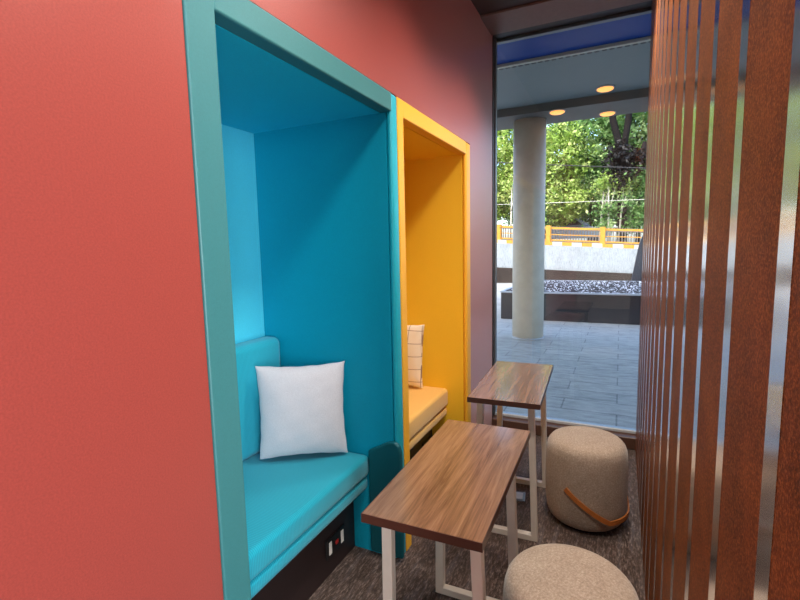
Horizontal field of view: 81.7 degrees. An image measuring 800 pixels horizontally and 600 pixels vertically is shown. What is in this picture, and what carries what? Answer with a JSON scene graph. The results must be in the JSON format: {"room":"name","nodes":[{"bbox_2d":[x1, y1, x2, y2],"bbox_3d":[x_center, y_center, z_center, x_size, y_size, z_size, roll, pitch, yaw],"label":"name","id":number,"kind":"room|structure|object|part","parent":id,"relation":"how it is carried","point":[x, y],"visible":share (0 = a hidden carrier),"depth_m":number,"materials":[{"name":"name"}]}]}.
{"room":"common room","nodes":[
{"label":"common room","id":0,"kind":"room"},
{"bbox_2d":[0,0,492,599],"bbox_3d":[-0.960,-0.039,0.192,0.120,2.975,7.530,2,7,25],"label":"wall","id":1,"kind":"structure","parent":0,"point":[108,486],"depth_m":0.91,"materials":[{"name":"red paint"}]},
{"bbox_2d":[308,436,644,599],"bbox_3d":[0.630,1.540,-0.389,5.060,0.100,7.500,2,7,25],"label":"floor","id":2,"kind":"structure","parent":0,"point":[358,576],"depth_m":2.17,"materials":[{"name":"carpet"}]},
{"bbox_2d":[182,0,405,599],"bbox_3d":[-0.580,0.216,1.781,0.831,2.095,1.084,2,7,25],"label":"booth","id":3,"kind":"object","parent":2,"relation":"on","point":[294,148],"visible":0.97,"depth_m":2.05,"materials":[{"name":"teal paint"}]},
{"bbox_3d":[-0.461,0.282,1.177,0.056,2.095,0.088,2,7,25],"label":"edge trim","id":4,"kind":"part","parent":3,"relation":"part of","materials":[{"name":"teal plastic"}]},
{"bbox_3d":[-0.919,0.241,1.962,0.055,2.018,0.937,2,7,25],"label":"panel","id":5,"kind":"part","parent":3,"relation":"part of","materials":[{"name":"fabric"}]},
{"bbox_3d":[-0.629,-0.788,1.697,0.755,0.075,0.937,2,7,25],"label":"panel","id":6,"kind":"part","parent":3,"relation":"part of","materials":[{"name":"teal fabric"}]},
{"bbox_3d":[-0.263,-0.777,1.523,0.056,0.077,0.945,2,7,25],"label":"edge trim","id":7,"kind":"part","parent":3,"relation":"part of","materials":[{"name":"teal plastic"}]},
{"bbox_3d":[-0.381,0.160,2.250,0.785,2.093,0.057,2,7,25],"label":"panel","id":8,"kind":"part","parent":3,"relation":"part of","materials":[{"name":"teal fabric"}]},
{"bbox_3d":[-0.015,0.170,2.077,0.026,2.095,0.059,2,7,25],"label":"edge trim","id":9,"kind":"part","parent":3,"relation":"part of","materials":[{"name":"teal plastic"}]},
{"bbox_2d":[235,336,367,599],"bbox_3d":[-0.611,0.746,1.878,0.596,1.022,0.933,2,7,25],"label":"bench","id":10,"kind":"object","parent":2,"relation":"on","point":[299,507],"visible":0.4,"depth_m":1.94,"materials":[{"name":"fabric"}]},
{"bbox_3d":[-0.836,0.497,1.954,0.110,0.536,0.933,2,7,25],"label":"backrest","id":11,"kind":"part","parent":10,"relation":"part of","materials":[{"name":"teal fabric"}]},
{"bbox_2d":[255,361,347,458],"bbox_3d":[-0.449,0.506,2.129,0.402,0.434,0.161,-3,7,-14],"label":"throw pillow","id":12,"kind":"object","parent":10,"relation":"on","point":[301,408],"visible":1,"depth_m":2.07,"materials":[{"name":"white fabric"}]},
{"bbox_2d":[243,451,367,580],"bbox_3d":[-0.610,0.817,1.886,0.596,0.102,0.933,2,7,25],"label":"seat cushion","id":13,"kind":"object","parent":10,"relation":"on","point":[287,497],"depth_m":1.85,"materials":[{"name":"teal fabric"}]},
{"bbox_2d":[250,476,366,598],"bbox_3d":[-0.612,0.900,1.897,0.588,0.074,0.933,2,7,25],"label":"cushion","id":14,"kind":"object","parent":10,"relation":"on","point":[301,541],"depth_m":1.74,"materials":[{"name":"teal fabric"}]},
{"bbox_2d":[325,524,344,560],"bbox_3d":[-0.293,1.097,2.099,0.008,0.090,0.150,2,7,25],"label":"power outlet","id":15,"kind":"object","parent":10,"relation":"attached to","point":[335,540],"depth_m":2.09,"materials":[{"name":"black plastic"}]},
{"bbox_2d":[408,385,447,459],"bbox_3d":[-0.151,0.620,2.814,0.618,1.042,0.919,2,7,25],"label":"bench","id":16,"kind":"object","parent":2,"relation":"on","point":[427,404],"visible":0.2,"depth_m":2.87,"materials":[{"name":"fabric"}]},
{"bbox_2d":[407,325,423,387],"bbox_3d":[-0.007,0.364,3.132,0.368,0.434,0.138,3,8,31],"label":"throw pillow","id":17,"kind":"object","parent":16,"relation":"on","point":[414,332],"visible":0.4,"depth_m":3.04,"materials":[{"name":"beige fabric"}]},
{"bbox_2d":[410,407,446,449],"bbox_3d":[-0.151,0.784,2.835,0.610,0.074,0.919,2,7,25],"label":"cushion","id":18,"kind":"object","parent":16,"relation":"on","point":[415,438],"depth_m":2.78,"materials":[{"name":"yellow fabric"}]},
{"bbox_2d":[396,97,470,550],"bbox_3d":[-0.126,0.096,2.754,0.811,2.095,1.073,2,7,25],"label":"booth","id":19,"kind":"object","parent":2,"relation":"on","point":[433,162],"visible":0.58,"depth_m":3.01,"materials":[{"name":"yellow paint"}]},
{"bbox_3d":[-0.002,0.163,2.139,0.056,2.095,0.060,2,7,25],"label":"edge trim","id":20,"kind":"part","parent":19,"relation":"part of","materials":[{"name":"yellow plastic"}]},
{"bbox_3d":[-0.179,-0.905,2.639,0.755,0.075,0.923,2,7,25],"label":"panel","id":21,"kind":"part","parent":19,"relation":"part of","materials":[{"name":"yellow fabric"}]},
{"bbox_3d":[0.072,0.042,3.200,0.785,2.093,0.088,2,7,25],"label":"panel","id":22,"kind":"part","parent":19,"relation":"part of","materials":[{"name":"yellow fabric"}]},
{"bbox_3d":[0.187,-0.894,2.466,0.056,0.077,0.931,2,7,25],"label":"edge trim","id":23,"kind":"part","parent":19,"relation":"part of","materials":[{"name":"yellow plastic"}]},
{"bbox_3d":[0.439,0.053,3.027,0.026,2.095,0.090,2,7,25],"label":"edge trim","id":24,"kind":"part","parent":19,"relation":"part of","materials":[{"name":"yellow plastic"}]},
{"bbox_2d":[361,419,530,599],"bbox_3d":[0.196,0.910,1.585,0.369,0.728,0.750,2,7,24],"label":"cafe table","id":25,"kind":"object","parent":2,"relation":"on","point":[453,491],"visible":1,"depth_m":1.44,"materials":[{"name":"brown wood"}]},
{"bbox_3d":[0.105,0.944,1.413,0.347,0.703,0.030,2,7,24],"label":"leg frame","id":26,"kind":"part","parent":25,"relation":"part of","materials":[{"name":"beige metal"}]},
{"bbox_3d":[0.306,0.889,1.855,0.347,0.703,0.030,2,7,24],"label":"leg frame","id":27,"kind":"part","parent":25,"relation":"part of","materials":[{"name":"beige metal"}]},
{"bbox_2d":[467,361,552,541],"bbox_3d":[0.631,0.791,2.548,0.339,0.728,0.750,1,7,23],"label":"cafe table","id":28,"kind":"object","parent":2,"relation":"on","point":[509,384],"visible":0.79,"depth_m":2.34,"materials":[{"name":"brown wood"}]},
{"bbox_3d":[0.531,0.834,2.299,0.307,0.703,0.030,1,7,23],"label":"leg frame","id":29,"kind":"part","parent":28,"relation":"part of","materials":[{"name":"beige metal"}]},
{"bbox_3d":[0.739,0.773,2.798,0.307,0.703,0.030,1,7,23],"label":"leg frame","id":30,"kind":"part","parent":28,"relation":"part of","materials":[{"name":"beige metal"}]},
{"bbox_2d":[516,491,525,501],"bbox_3d":[0.676,1.136,2.683,0.100,0.008,0.100,1,7,17],"label":"floor outlet","id":31,"kind":"object","parent":2,"relation":"on","point":[520,496],"visible":0.55,"depth_m":2.67,"materials":[{"name":"grey metal"}]},
{"bbox_3d":[0.675,1.133,2.683,0.072,0.003,0.072,1,7,17],"label":"lid","id":32,"kind":"part","parent":31,"relation":"part of","materials":[{"name":"silver metal"}]},
{"bbox_2d":[503,544,638,599],"bbox_3d":[0.530,1.058,1.432,0.415,0.452,0.414,-6,8,-34],"label":"stool","id":33,"kind":"object","parent":2,"relation":"on","point":[543,571],"visible":1,"depth_m":1.41,"materials":[{"name":"beige fabric"}]},
{"bbox_2d":[546,426,628,532],"bbox_3d":[0.986,0.934,2.444,0.415,0.452,0.414,2,7,25],"label":"stool","id":34,"kind":"object","parent":2,"relation":"on","point":[587,467],"visible":1,"depth_m":2.29,"materials":[{"name":"fabric"}]},
{"bbox_2d":[471,0,541,14],"bbox_3d":[0.834,-1.487,-1.028,4.320,0.100,7.200,2,7,25],"label":"ceiling","id":35,"kind":"structure","parent":0,"point":[483,7],"depth_m":2.94,"materials":[{"name":"black paint"}]},
{"bbox_2d":[492,0,651,449],"bbox_3d":[1.233,-0.481,3.347,1.205,3.050,0.155,2,7,25],"label":"window","id":36,"kind":"structure","parent":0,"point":[510,419],"depth_m":3.45,"materials":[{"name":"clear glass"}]},
{"bbox_3d":[1.259,0.991,3.516,1.096,0.085,0.155,2,7,25],"label":"sill","id":37,"kind":"part","parent":36,"relation":"part of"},
{"bbox_2d":[635,0,799,599],"bbox_3d":[1.004,-0.244,1.631,0.137,2.975,3.160,2,7,25],"label":"wall","id":38,"kind":"structure","parent":0,"point":[717,442],"depth_m":0.67,"materials":[{"name":"brown wood"}]},
{"bbox_2d":[480,0,650,34],"bbox_3d":[1.095,-1.940,2.974,1.100,0.112,0.297,2,7,25],"label":"trim","id":39,"kind":"structure","parent":38,"relation":"attached to","point":[544,11],"depth_m":3.04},
{"bbox_3d":[1.603,-0.416,3.035,0.009,2.975,0.090,2,7,25],"label":"panel","id":40,"kind":"part","parent":38,"relation":"part of","materials":[{"name":"orange laminate"}]},
{"bbox_3d":[1.527,-0.397,2.876,0.009,2.975,0.178,2,7,25],"label":"panel","id":41,"kind":"part","parent":38,"relation":"part of","materials":[{"name":"orange laminate"}]},
{"bbox_3d":[1.433,-0.372,2.679,0.009,2.975,0.178,2,7,25],"label":"panel","id":42,"kind":"part","parent":38,"relation":"part of","materials":[{"name":"orange laminate"}]},
{"bbox_3d":[1.338,-0.348,2.481,0.009,2.975,0.178,2,7,25],"label":"panel","id":43,"kind":"part","parent":38,"relation":"part of","materials":[{"name":"orange laminate"}]},
{"bbox_3d":[1.244,-0.323,2.283,0.009,2.975,0.178,2,7,25],"label":"panel","id":44,"kind":"part","parent":38,"relation":"part of","materials":[{"name":"orange laminate"}]},
{"bbox_3d":[1.149,-0.299,2.086,0.009,2.975,0.178,2,7,25],"label":"panel","id":45,"kind":"part","parent":38,"relation":"part of","materials":[{"name":"orange laminate"}]},
{"bbox_3d":[1.055,-0.274,1.888,0.009,2.975,0.178,2,7,25],"label":"panel","id":46,"kind":"part","parent":38,"relation":"part of","materials":[{"name":"orange laminate"}]},
{"bbox_3d":[0.961,-0.250,1.690,0.009,2.975,0.178,2,7,25],"label":"panel","id":47,"kind":"part","parent":38,"relation":"part of","materials":[{"name":"orange laminate"}]},
{"bbox_3d":[0.866,-0.226,1.492,0.009,2.975,0.178,2,7,25],"label":"panel","id":48,"kind":"part","parent":38,"relation":"part of","materials":[{"name":"orange laminate"}]},
{"bbox_3d":[0.772,-0.201,1.294,0.009,2.975,0.178,2,7,25],"label":"panel","id":49,"kind":"part","parent":38,"relation":"part of","materials":[{"name":"orange laminate"}]},
{"bbox_3d":[0.677,-0.177,1.097,0.009,2.975,0.178,2,7,25],"label":"panel","id":50,"kind":"part","parent":38,"relation":"part of","materials":[{"name":"orange laminate"}]},
{"bbox_3d":[0.583,-0.152,0.899,0.009,2.975,0.178,2,7,25],"label":"panel","id":51,"kind":"part","parent":38,"relation":"part of","materials":[{"name":"orange laminate"}]},
{"bbox_3d":[0.488,-0.128,0.701,0.009,2.975,0.178,2,7,25],"label":"panel","id":52,"kind":"part","parent":38,"relation":"part of","materials":[{"name":"orange laminate"}]},
{"bbox_3d":[0.394,-0.103,0.503,0.009,2.975,0.178,2,7,25],"label":"panel","id":53,"kind":"part","parent":38,"relation":"part of","materials":[{"name":"orange laminate"}]},
{"bbox_3d":[0.303,-0.080,0.314,0.009,2.975,0.160,2,7,25],"label":"panel","id":54,"kind":"part","parent":38,"relation":"part of","materials":[{"name":"orange laminate"}]},
{"label":"outside","id":55,"kind":"structure","parent":0,"visible":0},
{"bbox_2d":[497,283,639,449],"bbox_3d":[2.943,0.251,10.646,26.000,0.120,14.240,2,7,25],"label":"pavement","id":56,"kind":"structure","parent":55,"point":[594,378],"depth_m":5.63,"materials":[{"name":"stone"}]},
{"bbox_2d":[512,117,545,339],"bbox_3d":[1.987,-1.050,7.139,0.492,3.294,0.492,2,7,25],"label":"round column","id":57,"kind":"structure","parent":56,"relation":"on","point":[529,134],"depth_m":6.95,"materials":[{"name":"concrete"}]},
{"bbox_2d":[497,13,650,130],"bbox_3d":[1.855,-2.630,5.117,5.800,0.305,4.010,2,7,25],"label":"canopy","id":58,"kind":"object","parent":57,"relation":"on","point":[537,76],"visible":0.35,"depth_m":5.32,"materials":[{"name":"grey paint"}]},
{"bbox_2d":[549,109,565,114],"bbox_3d":[2.196,-2.616,6.456,0.224,0.040,0.224,2,7,25],"label":"recessed light","id":59,"kind":"object","parent":58,"relation":"attached to","point":[555,111],"visible":1,"depth_m":6.40,"materials":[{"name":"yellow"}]},
{"bbox_3d":[1.355,-2.491,4.071,5.800,0.030,1.675,2,7,25],"label":"blue panel","id":60,"kind":"part","parent":58,"relation":"part of","materials":[{"name":"blue metal"}]},
{"bbox_2d":[596,85,614,91],"bbox_3d":[2.599,-2.667,5.855,0.224,0.040,0.224,2,7,25],"label":"recessed light","id":61,"kind":"object","parent":58,"relation":"attached to","point":[605,88],"visible":1,"depth_m":5.80,"materials":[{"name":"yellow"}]},
{"bbox_2d":[599,110,615,115],"bbox_3d":[2.953,-2.646,6.581,0.224,0.040,0.224,2,7,25],"label":"recessed light","id":62,"kind":"object","parent":58,"relation":"attached to","point":[609,112],"visible":1,"depth_m":6.52,"materials":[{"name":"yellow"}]},
{"bbox_2d":[497,243,637,282],"bbox_3d":[5.613,-1.680,17.322,21.000,2.099,0.450,2,7,25],"label":"wall","id":63,"kind":"structure","parent":56,"relation":"on","point":[560,262],"depth_m":16.77,"materials":[{"name":"white concrete"}]},
{"bbox_2d":[497,224,642,248],"bbox_3d":[5.617,-2.395,17.282,21.000,2.010,0.300,2,7,25],"label":"railing","id":64,"kind":"object","parent":63,"relation":"on","point":[603,230],"visible":0.23,"depth_m":16.72,"materials":[{"name":"yellow metal"}]},
{"bbox_3d":[3.879,-2.641,18.082,0.170,0.620,0.260,2,7,25],"label":"post","id":65,"kind":"part","parent":64,"relation":"part of","materials":[{"name":"yellow metal"}]},
{"bbox_3d":[5.562,-2.468,17.300,0.170,0.620,0.260,2,7,25],"label":"post","id":66,"kind":"part","parent":64,"relation":"part of","materials":[{"name":"yellow metal"}]},
{"bbox_3d":[5.621,-2.248,17.299,21.000,1.404,0.100,2,7,25],"label":"rail","id":67,"kind":"part","parent":64,"relation":"part of","materials":[{"name":"yellow metal"}]},
{"bbox_3d":[5.611,-2.686,17.249,21.000,1.424,0.100,2,7,25],"label":"rail","id":68,"kind":"part","parent":64,"relation":"part of","materials":[{"name":"yellow metal"}]},
{"bbox_3d":[5.616,-2.447,17.276,21.000,1.384,0.100,2,7,25],"label":"rail","id":69,"kind":"part","parent":64,"relation":"part of","materials":[{"name":"yellow metal"}]},
{"bbox_3d":[7.245,-2.294,16.517,0.170,0.620,0.260,2,7,25],"label":"post","id":70,"kind":"part","parent":64,"relation":"part of","materials":[{"name":"yellow metal"}]},
{"bbox_2d":[500,280,640,324],"bbox_3d":[5.940,0.030,9.048,7.250,0.550,3.130,2,7,25],"label":"planter","id":71,"kind":"object","parent":56,"relation":"on","point":[611,308],"visible":0.31,"depth_m":8.52,"materials":[{"name":"stone"}]},
{"bbox_2d":[506,280,640,293],"bbox_3d":[4.701,-0.269,9.595,4.411,0.060,3.004,2,7,25],"label":"gravel","id":72,"kind":"object","parent":71,"relation":"on","point":[634,287],"visible":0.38,"depth_m":9.66,"materials":[{"name":"gravel"}]},
{"bbox_2d":[631,236,642,280],"bbox_3d":[6.443,-1.118,10.862,1.940,2.400,0.250,2,7,25],"label":"panel","id":73,"kind":"object","parent":72,"relation":"on","point":[637,271],"visible":0.18,"depth_m":11.10,"materials":[{"name":"grey metal"}]},
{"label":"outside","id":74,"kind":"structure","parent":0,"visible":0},
{"bbox_3d":[9.063,-2.498,24.550,21.000,2.149,15.650,2,7,25],"label":"road","id":75,"kind":"object","parent":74,"visible":0},
{"bbox_2d":[497,129,512,220],"bbox_3d":[4.123,-6.491,23.097,4.525,7.149,3.836,-1,6,2],"label":"leafy tree","id":76,"kind":"object","parent":75,"relation":"on","point":[503,196],"visible":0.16,"depth_m":22.06,"materials":[{"name":"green plant"}]},
{"bbox_2d":[499,174,512,237],"bbox_3d":[5.215,-4.306,21.301,1.470,3.407,1.556,2,7,25],"label":"slender tree","id":77,"kind":"object","parent":75,"relation":"on","point":[508,180],"visible":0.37,"depth_m":21.30,"materials":[{"name":"green plant"}]},
{"bbox_3d":[5.220,-3.957,21.345,0.302,2.702,0.124,2,7,25],"label":"stem","id":78,"kind":"part","parent":77,"relation":"part of","materials":[{"name":"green plant"}]},
{"bbox_2d":[497,122,586,224],"bbox_3d":[7.474,-7.390,25.779,5.810,8.447,3.838,1,7,18],"label":"leafy tree","id":79,"kind":"object","parent":75,"relation":"on","point":[508,220],"visible":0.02,"depth_m":26.07,"materials":[{"name":"green plant"}]},
{"bbox_2d":[498,121,599,238],"bbox_3d":[6.990,-5.785,21.566,4.447,6.395,3.466,4,9,41],"label":"leafy tree","id":80,"kind":"object","parent":75,"relation":"on","point":[558,188],"visible":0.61,"depth_m":20.67,"materials":[{"name":"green plant"}]},
{"bbox_2d":[502,225,642,244],"bbox_3d":[7.295,-2.687,19.617,14.015,1.731,0.070,2,7,25],"label":"picket fence","id":81,"kind":"object","parent":75,"relation":"on","point":[567,230],"visible":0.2,"depth_m":19.32,"materials":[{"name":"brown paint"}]},
{"bbox_2d":[552,218,611,240],"bbox_3d":[8.238,-3.392,22.631,3.884,1.456,1.600,2,7,25],"label":"parked car","id":82,"kind":"object","parent":75,"relation":"on","point":[579,223],"visible":0.16,"depth_m":21.77,"materials":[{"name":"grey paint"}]},
{"bbox_2d":[549,114,643,225],"bbox_3d":[9.181,-6.361,22.019,4.346,7.587,4.013,1,7,22],"label":"leafy tree","id":83,"kind":"object","parent":75,"relation":"on","point":[607,133],"visible":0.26,"depth_m":21.03,"materials":[{"name":"green plant"}]},
{"bbox_2d":[585,175,619,240],"bbox_3d":[8.665,-3.770,19.744,1.418,3.036,1.423,-3,7,-15],"label":"slender tree","id":84,"kind":"object","parent":75,"relation":"on","point":[596,182],"visible":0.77,"depth_m":19.64,"materials":[{"name":"green plant"}]},
{"bbox_3d":[8.679,-3.454,19.764,0.334,2.404,0.112,1,7,19],"label":"stem","id":85,"kind":"part","parent":84,"relation":"part of","materials":[{"name":"green plant"}]},
{"bbox_2d":[590,170,625,240],"bbox_3d":[8.714,-3.875,19.409,1.390,3.363,1.456,-4,7,-24],"label":"slender tree","id":86,"kind":"object","parent":75,"relation":"on","point":[605,176],"visible":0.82,"depth_m":19.25,"materials":[{"name":"green plant"}]},
{"bbox_3d":[8.849,-3.496,19.423,0.296,2.602,0.107,4,8,40],"label":"stem","id":87,"kind":"part","parent":86,"relation":"part of","materials":[{"name":"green plant"}]},
{"bbox_2d":[575,112,645,232],"bbox_3d":[11.570,-7.238,24.198,6.328,8.892,4.005,1,7,17],"label":"leafy tree","id":88,"kind":"object","parent":75,"relation":"on","point":[588,223],"visible":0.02,"depth_m":24.40,"materials":[{"name":"green plant"}]},
{"bbox_2d":[580,113,646,245],"bbox_3d":[9.270,-6.040,19.430,3.330,7.714,2.685,2,7,25],"label":"forked tree","id":89,"kind":"object","parent":75,"relation":"on","point":[621,156],"visible":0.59,"depth_m":19.00,"materials":[{"name":"green plant"}]},
{"bbox_2d":[584,111,647,241],"bbox_3d":[11.039,-6.370,21.280,4.130,7.950,4.487,-5,8,-31],"label":"leafy tree","id":90,"kind":"object","parent":75,"relation":"on","point":[643,121],"visible":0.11,"depth_m":20.66,"materials":[{"name":"green plant"}]},
{"bbox_2d":[609,176,640,241],"bbox_3d":[9.299,-3.753,19.348,1.414,3.160,1.430,-6,8,-36],"label":"slender tree","id":91,"kind":"object","parent":75,"relation":"on","point":[629,179],"visible":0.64,"depth_m":19.16,"materials":[{"name":"green plant"}]},
{"bbox_3d":[9.302,-3.424,19.357,0.349,2.505,0.109,1,7,20],"label":"stem","id":92,"kind":"part","parent":91,"relation":"part of","materials":[{"name":"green plant"}]},
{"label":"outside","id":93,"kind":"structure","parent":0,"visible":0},
{"bbox_2d":[497,162,645,168],"bbox_3d":[6.593,-5.680,19.120,21.005,2.838,0.044,2,7,25],"label":"utility wire","id":94,"kind":"object","parent":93,"point":[497,162],"visible":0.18,"depth_m":18.65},
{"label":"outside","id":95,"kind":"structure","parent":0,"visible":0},
{"bbox_2d":[497,199,644,204],"bbox_3d":[6.498,-4.107,19.025,21.000,0.521,0.024,2,7,25],"label":"utility wire","id":96,"kind":"object","parent":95,"point":[634,199],"visible":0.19,"depth_m":18.54,"materials":[{"name":"white paint"}]}
]}

